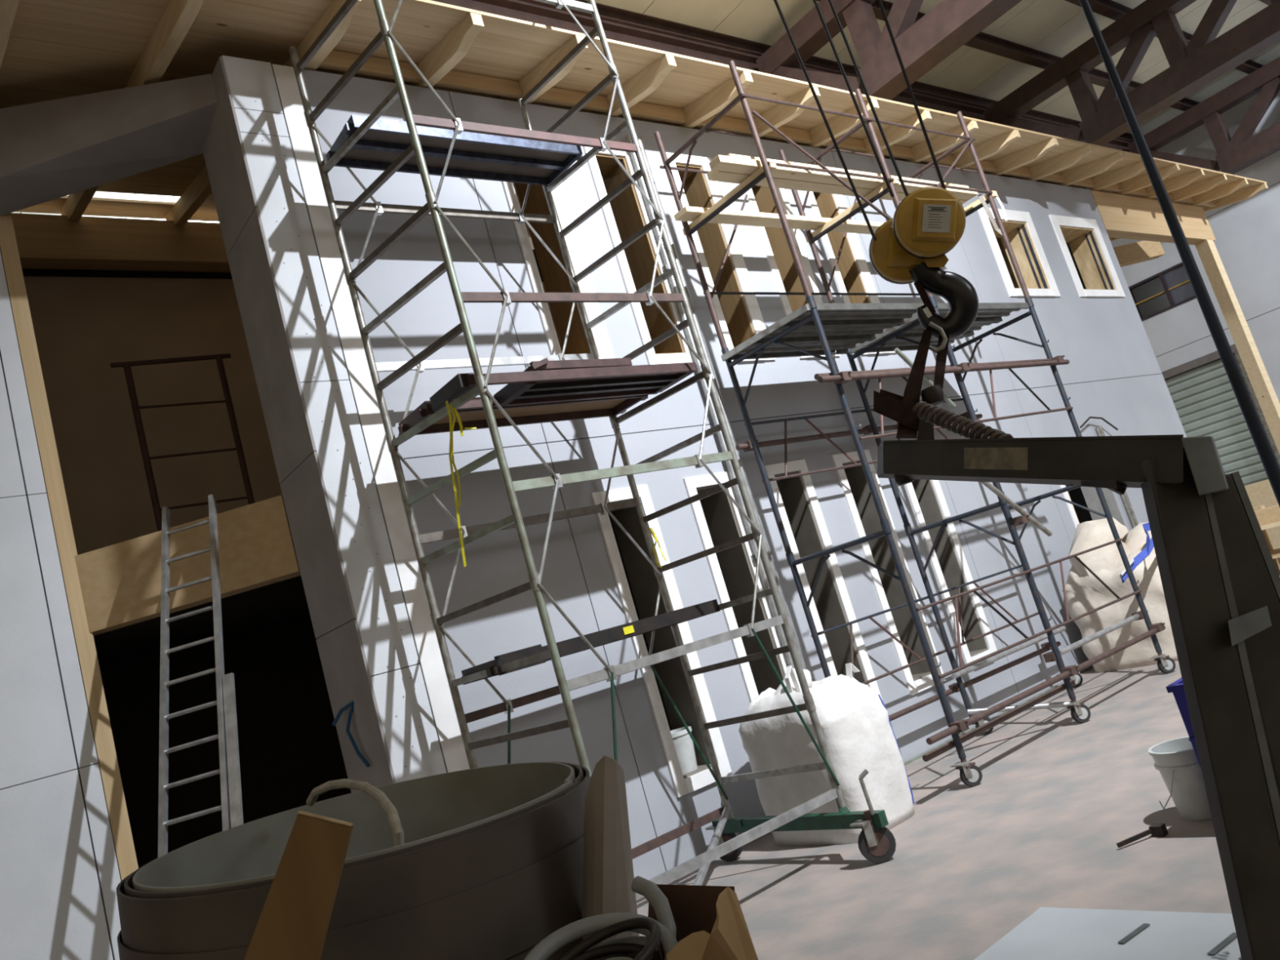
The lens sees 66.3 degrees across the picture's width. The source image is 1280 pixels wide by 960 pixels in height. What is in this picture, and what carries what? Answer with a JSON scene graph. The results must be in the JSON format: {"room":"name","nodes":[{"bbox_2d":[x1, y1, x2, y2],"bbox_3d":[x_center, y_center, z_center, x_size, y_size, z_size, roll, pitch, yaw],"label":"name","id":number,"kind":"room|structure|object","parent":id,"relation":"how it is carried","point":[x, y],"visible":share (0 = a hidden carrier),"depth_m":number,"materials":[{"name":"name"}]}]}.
{"room":"construction workshop hall","nodes":[
{"label":"construction workshop hall","id":0,"kind":"room"},
{"bbox_2d":[0,213,138,959],"bbox_3d":[-5.602,0.744,5.322,4.465,6.600,0.215,-9,-12,-40],"label":"wall","id":1,"kind":"structure","parent":0,"point":[67,846],"depth_m":6.33,"materials":[{"name":"white paint"}]},
{"bbox_2d":[74,494,301,635],"bbox_3d":[-3.104,0.590,6.679,1.584,0.535,0.195,-16,-9,-1],"label":"wooden board","id":2,"kind":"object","parent":1,"relation":"attached to","point":[120,583],"depth_m":6.59,"materials":[{"name":"brown wood"}]},
{"bbox_2d":[202,55,469,793],"bbox_3d":[-1.971,0.126,6.498,0.518,6.127,0.695,-9,-12,-40],"label":"pillar","id":3,"kind":"structure","parent":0,"point":[366,644],"depth_m":6.33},
{"bbox_2d":[332,700,369,767],"bbox_3d":[-1.804,1.600,6.124,0.316,0.418,0.060,-25,-12,42],"label":"rope","id":4,"kind":"object","parent":3,"relation":"attached to","point":[359,754],"visible":1,"depth_m":6.10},
{"bbox_2d":[22,249,671,867],"bbox_3d":[-1.665,0.448,11.184,18.000,6.840,0.150,-9,-12,-40],"label":"wall","id":5,"kind":"structure","parent":0,"point":[84,322],"depth_m":9.10,"materials":[{"name":"beige paint"}]},
{"bbox_2d":[11,213,231,272],"bbox_3d":[-4.937,-2.277,9.482,3.280,0.440,0.220,-9,-12,-40],"label":"beam","id":6,"kind":"structure","parent":5,"relation":"attached to","point":[44,242],"depth_m":9.33,"materials":[{"name":"brown wood"}]},
{"bbox_2d":[93,513,617,665],"bbox_3d":[-0.507,0.364,9.822,17.850,0.480,3.370,-9,-12,-40],"label":"floor","id":7,"kind":"structure","parent":0,"point":[284,602],"depth_m":7.77,"materials":[{"name":"black"}]},
{"bbox_2d":[110,353,254,531],"bbox_3d":[-3.809,-0.178,8.374,0.982,1.922,0.073,-9,-12,-40],"label":"frame","id":8,"kind":"object","parent":7,"relation":"on","point":[126,366],"visible":0.91,"depth_m":8.38,"materials":[{"name":"red paint"}]},
{"bbox_2d":[11,0,1279,249],"bbox_3d":[3.028,-7.224,7.855,28.305,0.195,28.000,-9,-12,-40],"label":"ceiling","id":9,"kind":"structure","parent":0,"point":[1057,28],"depth_m":14.98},
{"bbox_2d":[816,0,1199,111],"bbox_3d":[0.978,-5.878,11.102,27.000,0.178,0.150,-9,-12,-40],"label":"purlin","id":10,"kind":"object","parent":9,"relation":"attached to","point":[984,42],"visible":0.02,"depth_m":15.18,"materials":[{"name":"brown paint"}]},
{"bbox_2d":[1064,0,1263,74],"bbox_3d":[1.679,-6.236,10.196,27.000,0.178,0.150,-9,-12,-40],"label":"purlin","id":11,"kind":"object","parent":9,"relation":"attached to","point":[1110,9],"visible":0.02,"depth_m":14.75,"materials":[{"name":"brown paint"}]},
{"bbox_2d":[1258,0,1271,5],"bbox_3d":[2.381,-6.594,9.291,27.000,0.178,0.150,-9,-12,-40],"label":"purlin","id":12,"kind":"object","parent":9,"relation":"attached to","point":[1268,2],"visible":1,"depth_m":15.73,"materials":[{"name":"brown paint"}]},
{"bbox_3d":[3.784,-7.310,7.480,27.000,0.178,0.150,-9,-12,-40],"label":"purlin","id":13,"kind":"object","parent":9,"relation":"attached to","visible":0},
{"bbox_2d":[773,0,978,339],"bbox_3d":[-0.183,-3.460,2.997,0.458,6.291,1.627,-22,-11,29],"label":"hook block","id":14,"kind":"object","parent":13,"relation":"hanging from","point":[912,246],"visible":0.99,"depth_m":3.14,"materials":[{"name":"yellow paint"}]},
{"bbox_2d":[896,321,949,439],"bbox_3d":[0.902,-0.310,3.024,0.479,0.395,0.103,-7,-13,-45],"label":"sling","id":15,"kind":"object","parent":14,"relation":"hanging from","point":[934,395],"visible":0.94,"depth_m":3.01,"materials":[{"name":"black fabric"}]},
{"bbox_2d":[928,206,946,227],"bbox_3d":[0.911,-0.807,3.003,0.070,0.074,0.013,-16,-9,0],"label":"print","id":16,"kind":"object","parent":14,"relation":"attached to","point":[937,215],"depth_m":3.00},
{"bbox_2d":[271,65,1186,879],"bbox_3d":[1.774,-0.152,11.614,12.110,6.200,3.840,-9,-12,-40],"label":"wall","id":17,"kind":"structure","parent":0,"point":[1113,373],"depth_m":7.92,"materials":[{"name":"white paint"}]},
{"bbox_2d":[0,73,217,216],"bbox_3d":[-4.130,-2.265,6.946,2.515,1.000,0.728,-16,-9,-5],"label":"beam","id":18,"kind":"structure","parent":17,"relation":"attached to","point":[52,149],"depth_m":6.71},
{"bbox_2d":[502,181,614,359],"bbox_3d":[-0.804,-1.780,7.947,0.590,2.070,0.412,-9,-12,-40],"label":"window","id":19,"kind":"structure","parent":17,"relation":"in","point":[555,279],"depth_m":7.94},
{"bbox_2d":[0,0,1268,241],"bbox_3d":[0.658,-3.497,11.489,23.050,1.017,4.618,-9,-12,-40],"label":"roof","id":20,"kind":"structure","parent":17,"relation":"on","point":[50,50],"depth_m":7.86,"materials":[{"name":"brown wood"}]},
{"bbox_2d":[582,146,694,364],"bbox_3d":[-0.089,-1.889,8.544,0.590,2.070,0.412,-9,-12,-40],"label":"window","id":21,"kind":"structure","parent":17,"relation":"in","point":[623,217],"depth_m":8.54,"materials":[{"name":"white paint"}]},
{"bbox_2d":[591,484,732,797],"bbox_3d":[0.050,1.197,7.431,0.540,2.270,0.412,-9,-12,-40],"label":"window","id":22,"kind":"structure","parent":17,"relation":"in","point":[643,581],"depth_m":7.41,"materials":[{"name":"white paint"}]},
{"bbox_2d":[670,726,697,774],"bbox_3d":[0.288,2.011,7.248,0.276,0.300,0.276,-9,-12,-40],"label":"pail","id":23,"kind":"object","parent":22,"relation":"on","point":[682,741],"visible":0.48,"depth_m":7.15,"materials":[{"name":"white plastic"}]},
{"bbox_2d":[625,133,807,671],"bbox_3d":[0.744,-0.266,8.255,0.210,5.880,0.083,-9,-12,-40],"label":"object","id":24,"kind":"object","parent":17,"relation":"attached to","point":[666,267],"visible":0.44,"depth_m":8.27,"materials":[{"name":"metal"}]},
{"bbox_2d":[666,152,776,362],"bbox_3d":[0.626,-1.999,9.141,0.590,2.070,0.412,-9,-12,-40],"label":"window","id":25,"kind":"structure","parent":17,"relation":"in","point":[731,310],"depth_m":9.14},
{"bbox_2d":[683,471,788,702],"bbox_3d":[0.765,1.088,8.028,0.540,2.270,0.412,-9,-12,-40],"label":"window","id":26,"kind":"structure","parent":17,"relation":"in","point":[731,571],"depth_m":8.07,"materials":[{"name":"white paint"}]},
{"bbox_2d":[745,185,840,358],"bbox_3d":[1.341,-2.108,9.738,0.590,2.070,0.412,-9,-12,-40],"label":"window","id":27,"kind":"structure","parent":17,"relation":"in","point":[774,242],"depth_m":9.76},
{"bbox_2d":[764,459,884,706],"bbox_3d":[1.480,0.979,8.625,0.540,2.270,0.412,-9,-12,-40],"label":"window","id":28,"kind":"structure","parent":17,"relation":"in","point":[826,606],"depth_m":8.65,"materials":[{"name":"white paint"}]},
{"bbox_2d":[804,191,896,355],"bbox_3d":[2.056,-2.218,10.336,0.590,2.070,0.412,-9,-12,-40],"label":"window","id":29,"kind":"structure","parent":17,"relation":"in","point":[848,276],"depth_m":10.33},
{"bbox_2d":[831,448,945,695],"bbox_3d":[2.195,0.869,9.222,0.540,2.270,0.412,-9,-12,-40],"label":"window","id":30,"kind":"structure","parent":17,"relation":"in","point":[889,590],"depth_m":9.20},
{"bbox_2d":[904,479,996,666],"bbox_3d":[2.910,0.760,9.820,0.540,2.270,0.412,-9,-12,-40],"label":"window","id":31,"kind":"structure","parent":17,"relation":"in","point":[922,494],"depth_m":9.77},
{"bbox_2d":[977,206,1060,297],"bbox_3d":[4.751,-2.853,12.675,1.250,1.220,0.412,-9,-12,-40],"label":"window","id":32,"kind":"structure","parent":17,"relation":"in","point":[1021,242],"depth_m":12.84,"materials":[{"name":"white wood"}]},
{"bbox_2d":[1048,214,1125,297],"bbox_3d":[6.165,-3.069,13.856,1.340,1.220,0.412,-9,-12,-40],"label":"window","id":33,"kind":"structure","parent":17,"relation":"in","point":[1088,255],"depth_m":14.06,"materials":[{"name":"white wood"}]},
{"bbox_2d":[1080,416,1118,430],"bbox_3d":[5.712,-0.691,12.214,0.793,0.241,0.023,-10,-11,-35],"label":"stub","id":34,"kind":"object","parent":17,"relation":"attached to","point":[1090,417],"visible":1,"depth_m":12.26,"materials":[{"name":"black metal"}]},
{"bbox_2d":[1060,425,1137,532],"bbox_3d":[5.527,0.686,11.845,1.390,2.600,0.420,-9,-12,-40],"label":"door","id":35,"kind":"structure","parent":17,"relation":"in","point":[1092,500],"depth_m":12.15,"materials":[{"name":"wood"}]},
{"bbox_2d":[1112,240,1164,266],"bbox_3d":[7.411,-3.791,18.177,6.061,0.610,0.200,-13,-10,-20],"label":"beam","id":36,"kind":"structure","parent":17,"relation":"attached to","point":[1133,253],"depth_m":18.91,"materials":[{"name":"brown wood"}]},
{"bbox_2d":[1090,190,1216,244],"bbox_3d":[8.299,-4.203,15.861,4.170,0.640,0.200,-9,-12,-40],"label":"header","id":37,"kind":"object","parent":17,"relation":"attached to","point":[1122,216],"visible":0.71,"depth_m":15.47,"materials":[{"name":"brown wood"}]},
{"bbox_2d":[635,564,1279,959],"bbox_3d":[3.229,1.606,4.517,34.300,0.200,28.000,-9,-12,-40],"label":"floor","id":38,"kind":"structure","parent":0,"point":[1043,824],"depth_m":5.46,"materials":[{"name":"concrete"}]},
{"bbox_2d":[157,493,243,857],"bbox_3d":[-2.554,1.626,5.682,0.532,3.327,1.177,-17,-9,3],"label":"ladder","id":39,"kind":"object","parent":38,"relation":"on","point":[231,806],"visible":0.79,"depth_m":5.82,"materials":[{"name":"silver metal"}]},
{"bbox_2d":[244,810,353,959],"bbox_3d":[-0.703,1.283,1.156,1.103,1.508,0.012,-16,-9,0],"label":"board","id":40,"kind":"object","parent":38,"relation":"on","point":[294,921],"visible":1,"depth_m":1.25,"materials":[{"name":"brown wood"}]},
{"bbox_2d":[115,761,590,959],"bbox_3d":[-0.459,1.406,2.051,1.044,1.466,1.092,-9,-12,-40],"label":"tub","id":41,"kind":"object","parent":38,"relation":"on","point":[488,865],"visible":0.65,"depth_m":1.78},
{"bbox_2d":[306,778,404,846],"bbox_3d":[-0.612,0.783,2.171,0.069,0.248,0.578,-10,-11,-36],"label":"hose","id":42,"kind":"object","parent":41,"relation":"on","point":[375,793],"visible":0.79,"depth_m":2.13,"materials":[{"name":"beige rubber"}]},
{"bbox_2d":[288,0,896,900],"bbox_3d":[-0.607,-0.872,6.312,1.998,7.200,1.614,-9,-12,-40],"label":"scaffold tower","id":43,"kind":"object","parent":38,"relation":"on","point":[877,843],"visible":0.89,"depth_m":6.19,"materials":[{"name":"metal"}]},
{"bbox_2d":[325,114,582,185],"bbox_3d":[-1.240,-2.271,6.824,1.830,0.085,0.450,-9,-12,-40],"label":"deck","id":44,"kind":"object","parent":43,"relation":"on","point":[477,156],"visible":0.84,"depth_m":6.80,"materials":[{"name":"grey metal"}]},
{"bbox_2d":[397,395,648,435],"bbox_3d":[-0.729,-0.473,6.541,1.790,0.085,0.400,-9,-12,-40],"label":"deck","id":45,"kind":"object","parent":43,"relation":"on","point":[521,415],"visible":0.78,"depth_m":6.62,"materials":[{"name":"brown wood"}]},
{"bbox_2d":[429,357,697,412],"bbox_3d":[-0.446,-0.635,6.228,1.800,0.154,0.440,-9,-12,-40],"label":"deck","id":46,"kind":"object","parent":43,"relation":"on","point":[544,381],"visible":0.98,"depth_m":6.13,"materials":[{"name":"brown metal"}]},
{"bbox_2d":[445,399,476,567],"bbox_3d":[-0.990,0.002,5.566,0.276,0.966,0.047,-11,-10,-29],"label":"barrier tape","id":47,"kind":"object","parent":46,"relation":"hanging from","point":[451,424],"visible":1,"depth_m":5.56,"materials":[{"name":"yellow plastic"}]},
{"bbox_2d":[461,599,719,684],"bbox_3d":[-0.258,1.014,6.274,1.820,0.110,0.465,-9,-12,-40],"label":"deck","id":48,"kind":"object","parent":43,"relation":"on","point":[575,645],"visible":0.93,"depth_m":6.06,"materials":[{"name":"black metal"}]},
{"bbox_2d":[648,527,666,568],"bbox_3d":[0.119,0.486,7.057,0.094,0.305,0.053,-9,-12,-40],"label":"barrier tape","id":49,"kind":"object","parent":43,"relation":"attached to","point":[651,529],"visible":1,"depth_m":7.06,"materials":[{"name":"yellow plastic"}]},
{"bbox_2d":[739,662,914,845],"bbox_3d":[1.252,1.859,6.883,0.709,1.171,0.990,-9,-12,-40],"label":"bag","id":50,"kind":"object","parent":38,"relation":"on","point":[859,735],"visible":0.66,"depth_m":6.57,"materials":[{"name":"white fabric"}]},
{"bbox_2d":[653,60,1175,786],"bbox_3d":[2.467,-0.632,8.773,3.920,5.820,1.255,-9,-12,-40],"label":"scaffold","id":51,"kind":"object","parent":38,"relation":"on","point":[971,775],"visible":0.84,"depth_m":8.33,"materials":[{"name":"metal"}]},
{"bbox_2d":[682,160,777,235],"bbox_3d":[0.726,-2.321,8.121,0.070,0.055,1.100,-9,-12,-40],"label":"bearer","id":52,"kind":"object","parent":51,"relation":"on","point":[772,166],"visible":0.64,"depth_m":8.04,"materials":[{"name":"brown wood"}]},
{"bbox_2d":[674,205,883,234],"bbox_3d":[1.682,-2.454,9.378,3.520,0.050,0.160,-9,-12,-40],"label":"plank","id":53,"kind":"object","parent":52,"relation":"on","point":[691,214],"visible":0.56,"depth_m":8.91,"materials":[{"name":"brown wood"}]},
{"bbox_2d":[706,169,967,204],"bbox_3d":[1.920,-2.621,8.827,3.540,0.060,0.130,-9,-12,-40],"label":"plank","id":54,"kind":"object","parent":52,"relation":"on","point":[713,175],"visible":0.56,"depth_m":8.34,"materials":[{"name":"brown wood"}]},
{"bbox_2d":[708,155,977,199],"bbox_3d":[1.957,-2.655,8.690,3.630,0.060,0.120,-9,-12,-40],"label":"plank","id":55,"kind":"object","parent":52,"relation":"on","point":[721,162],"visible":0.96,"depth_m":8.19,"materials":[{"name":"brown wood"}]},
{"bbox_2d":[727,153,968,187],"bbox_3d":[1.966,-2.708,8.771,3.400,0.050,0.120,-9,-12,-40],"label":"plank","id":56,"kind":"object","parent":55,"relation":"on","point":[729,154],"visible":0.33,"depth_m":8.49,"materials":[{"name":"brown wood"}]},
{"bbox_2d":[720,302,924,361],"bbox_3d":[1.611,-1.269,8.377,1.660,0.057,1.000,-9,-12,-40],"label":"deck","id":57,"kind":"object","parent":51,"relation":"on","point":[846,326],"visible":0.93,"depth_m":8.29,"materials":[{"name":"grey metal"}]},
{"bbox_2d":[805,177,899,242],"bbox_3d":[1.968,-2.511,9.159,0.070,0.055,1.100,-9,-12,-40],"label":"bearer","id":58,"kind":"object","parent":51,"relation":"on","point":[895,182],"visible":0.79,"depth_m":9.13,"materials":[{"name":"brown wood"}]},
{"bbox_2d":[850,302,1029,353],"bbox_3d":[2.891,-1.465,9.447,1.620,0.057,1.000,-9,-12,-40],"label":"deck","id":59,"kind":"object","parent":51,"relation":"on","point":[988,313],"visible":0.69,"depth_m":9.43,"materials":[{"name":"grey metal"}]},
{"bbox_2d":[964,191,997,213],"bbox_3d":[3.233,-2.705,10.216,0.070,0.055,1.100,-9,-12,-40],"label":"bearer","id":60,"kind":"object","parent":51,"relation":"on","point":[994,193],"visible":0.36,"depth_m":9.93,"materials":[{"name":"brown wood"}]},
{"bbox_2d":[977,193,1007,235],"bbox_3d":[3.526,-2.636,9.741,0.341,0.473,0.047,-10,-11,-33],"label":"plastic wrap","id":61,"kind":"object","parent":51,"relation":"hanging from","point":[980,197],"visible":1,"depth_m":9.70,"materials":[{"name":"plastic"}]},
{"bbox_2d":[903,684,1058,765],"bbox_3d":[3.093,2.291,9.046,3.100,0.020,0.040,-9,-12,-40],"label":"floor strip","id":62,"kind":"object","parent":38,"relation":"on","point":[919,756],"visible":0.43,"depth_m":8.90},
{"bbox_2d":[873,388,1279,959],"bbox_3d":[1.228,0.596,2.384,0.565,2.147,1.034,-16,-9,-4],"label":"engine hoist","id":63,"kind":"object","parent":38,"relation":"on","point":[1220,576],"visible":1,"depth_m":2.02,"materials":[{"name":"black metal"}]},
{"bbox_2d":[973,906,1241,959],"bbox_3d":[1.414,1.672,3.014,1.244,0.205,1.032,-9,-12,-40],"label":"table top","id":64,"kind":"object","parent":38,"relation":"on","point":[1047,933],"visible":0.93,"depth_m":3.36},
{"bbox_2d":[1210,951,1230,959],"bbox_3d":[1.662,1.472,2.883,0.399,0.001,0.049,-7,-13,-46],"label":"print","id":65,"kind":"object","parent":64,"relation":"on","point":[1215,955],"depth_m":3.01},
{"bbox_2d":[1062,512,1177,672],"bbox_3d":[5.034,1.056,10.103,1.601,1.614,1.301,-9,-12,-40],"label":"bag","id":66,"kind":"object","parent":38,"relation":"on","point":[1086,593],"visible":0.54,"depth_m":9.98,"materials":[{"name":"beige fabric"}]},
{"bbox_2d":[1116,822,1168,848],"bbox_3d":[2.463,1.746,4.795,0.263,0.050,0.075,-14,-10,-16],"label":"hammer","id":67,"kind":"object","parent":38,"relation":"on","point":[1155,829],"visible":1,"depth_m":4.80,"materials":[{"name":"black metal"}]},
{"bbox_2d":[1079,0,1279,506],"bbox_3d":[1.131,-2.684,3.403,0.048,8.740,0.048,-9,-12,-40],"label":"upright pole","id":68,"kind":"object","parent":38,"relation":"on","point":[1268,458],"visible":1,"depth_m":3.05,"materials":[{"name":"black metal"}]},
{"bbox_2d":[1147,736,1211,820],"bbox_3d":[2.799,1.517,4.965,0.341,0.350,0.320,-9,-12,-40],"label":"bucket","id":69,"kind":"object","parent":38,"relation":"on","point":[1176,761],"visible":0.6,"depth_m":4.89,"materials":[{"name":"white plastic"}]},
{"bbox_2d":[1165,677,1201,769],"bbox_3d":[3.273,1.121,4.532,0.830,0.700,1.090,-9,-12,-40],"label":"bucket","id":70,"kind":"object","parent":38,"relation":"on","point":[1176,687],"visible":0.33,"depth_m":4.69,"materials":[{"name":"plastic"}]},
{"bbox_2d":[1195,239,1279,454],"bbox_3d":[10.526,-1.515,16.522,0.280,5.479,0.200,-9,-12,-40],"label":"timber post","id":71,"kind":"object","parent":38,"relation":"on","point":[1260,382],"visible":1,"depth_m":16.59,"materials":[{"name":"brown wood"}]},
{"bbox_2d":[1244,479,1279,564],"bbox_3d":[10.114,0.542,15.045,0.050,1.300,2.800,-9,-12,-40],"label":"plywood sheet","id":72,"kind":"object","parent":38,"relation":"on","point":[1260,493],"visible":0.02,"depth_m":15.34,"materials":[{"name":"brown wood"}]},
{"bbox_2d":[1260,520,1279,572],"bbox_3d":[9.479,0.729,13.287,1.400,0.780,2.400,-9,-12,-40],"label":"trestle table","id":73,"kind":"object","parent":38,"relation":"on","point":[1275,553],"visible":0.08,"depth_m":14.13,"materials":[{"name":"brown wood"}]},
{"bbox_2d":[1253,505,1265,511],"bbox_3d":[8.994,0.505,14.258,0.150,0.218,0.200,-9,-12,-40],"label":"offcut","id":74,"kind":"object","parent":73,"relation":"on","point":[1261,507],"visible":0.21,"depth_m":14.19,"materials":[{"name":"brown wood"}]},
{"bbox_2d":[1253,504,1279,525],"bbox_3d":[8.601,0.513,13.553,0.350,0.198,0.900,-9,-12,-40],"label":"box","id":75,"kind":"object","parent":73,"relation":"on","point":[1269,514],"visible":0.33,"depth_m":13.33,"materials":[{"name":"beige cardboard"}]},
{"bbox_2d":[1270,548,1279,559],"bbox_3d":[9.519,0.797,13.290,1.150,0.030,2.200,-9,-12,-40],"label":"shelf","id":76,"kind":"object","parent":73,"relation":"attached to","point":[1275,553],"depth_m":13.82,"materials":[{"name":"brown wood"}]},
{"bbox_3d":[0.101,1.355,1.454,0.487,1.041,0.610,-9,-12,-40],"label":"workbench","id":77,"kind":"object","parent":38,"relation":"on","visible":0},
{"bbox_2d":[523,875,678,959],"bbox_3d":[-0.049,0.752,1.465,0.295,0.200,0.254,-12,-10,-24],"label":"coil","id":78,"kind":"object","parent":77,"relation":"on","point":[601,927],"visible":0.98,"depth_m":1.54,"materials":[{"name":"grey rubber"}]},
{"bbox_2d":[582,755,639,947],"bbox_3d":[-0.077,0.722,1.856,0.181,0.380,0.129,-16,-9,-5],"label":"wooden post","id":79,"kind":"object","parent":77,"relation":"on","point":[608,876],"visible":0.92,"depth_m":1.82,"materials":[{"name":"brown wood"}]},
{"bbox_2d":[648,884,758,959],"bbox_3d":[0.088,0.735,1.562,0.180,0.170,0.293,-15,-9,-11],"label":"cardboard box","id":80,"kind":"object","parent":77,"relation":"on","point":[710,922],"visible":0.89,"depth_m":1.50,"materials":[{"name":"brown cardboard"}]},
{"bbox_2d":[995,237,1018,288],"bbox_3d":[4.762,-2.356,14.112,0.060,3.090,2.060,-9,-12,-40],"label":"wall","id":81,"kind":"structure","parent":0,"point":[998,239],"depth_m":13.56,"materials":[{"name":"brown wood"}]},
{"bbox_2d":[1111,90,1279,485],"bbox_3d":[14.916,-4.637,16.043,0.250,8.800,28.000,-9,-12,-40],"label":"wall","id":82,"kind":"structure","parent":0,"point":[1246,233],"depth_m":19.49,"materials":[{"name":"white paint"}]},
{"bbox_2d":[431,0,1130,152],"bbox_3d":[0.326,-5.134,12.019,27.000,0.573,0.250,-9,-12,-40],"label":"beam","id":83,"kind":"structure","parent":82,"relation":"attached to","point":[515,9],"depth_m":11.89,"materials":[{"name":"brown paint"}]},
{"bbox_2d":[518,0,1134,142],"bbox_3d":[0.276,-5.520,12.007,27.000,0.178,0.150,-9,-12,-40],"label":"purlin","id":84,"kind":"object","parent":83,"relation":"on","point":[607,13],"visible":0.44,"depth_m":12.87,"materials":[{"name":"brown paint"}]},
{"bbox_2d":[755,0,1022,100],"bbox_3d":[7.160,-7.559,6.063,0.400,1.470,18.264,-9,-12,-40],"label":"roof truss","id":85,"kind":"object","parent":83,"relation":"attached to","point":[922,45],"visible":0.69,"depth_m":11.47,"materials":[{"name":"brown paint"}]},
{"bbox_2d":[982,0,1279,146],"bbox_3d":[11.391,-8.207,9.597,0.400,1.470,18.264,-9,-12,-40],"label":"roof truss","id":86,"kind":"object","parent":83,"relation":"attached to","point":[1193,64],"visible":0.87,"depth_m":14.49,"materials":[{"name":"brown paint"}]},
{"bbox_2d":[1127,56,1279,174],"bbox_3d":[15.545,-8.842,13.067,0.400,1.470,18.264,-9,-12,-40],"label":"roof truss","id":87,"kind":"object","parent":83,"relation":"attached to","point":[1236,153],"visible":0.78,"depth_m":18.49,"materials":[{"name":"brown paint"}]},
{"bbox_2d":[1128,262,1196,320],"bbox_3d":[11.068,-3.981,20.635,0.120,0.800,1.420,-9,-12,-40],"label":"window","id":88,"kind":"structure","parent":82,"relation":"in","point":[1171,287],"depth_m":20.69,"materials":[{"name":"black glass"}]},
{"bbox_2d":[1161,343,1279,485],"bbox_3d":[11.750,-0.440,20.413,0.130,4.000,2.800,-9,-12,-40],"label":"roller shutter","id":89,"kind":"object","parent":82,"relation":"in","point":[1214,356],"depth_m":20.09,"materials":[{"name":"grey metal"}]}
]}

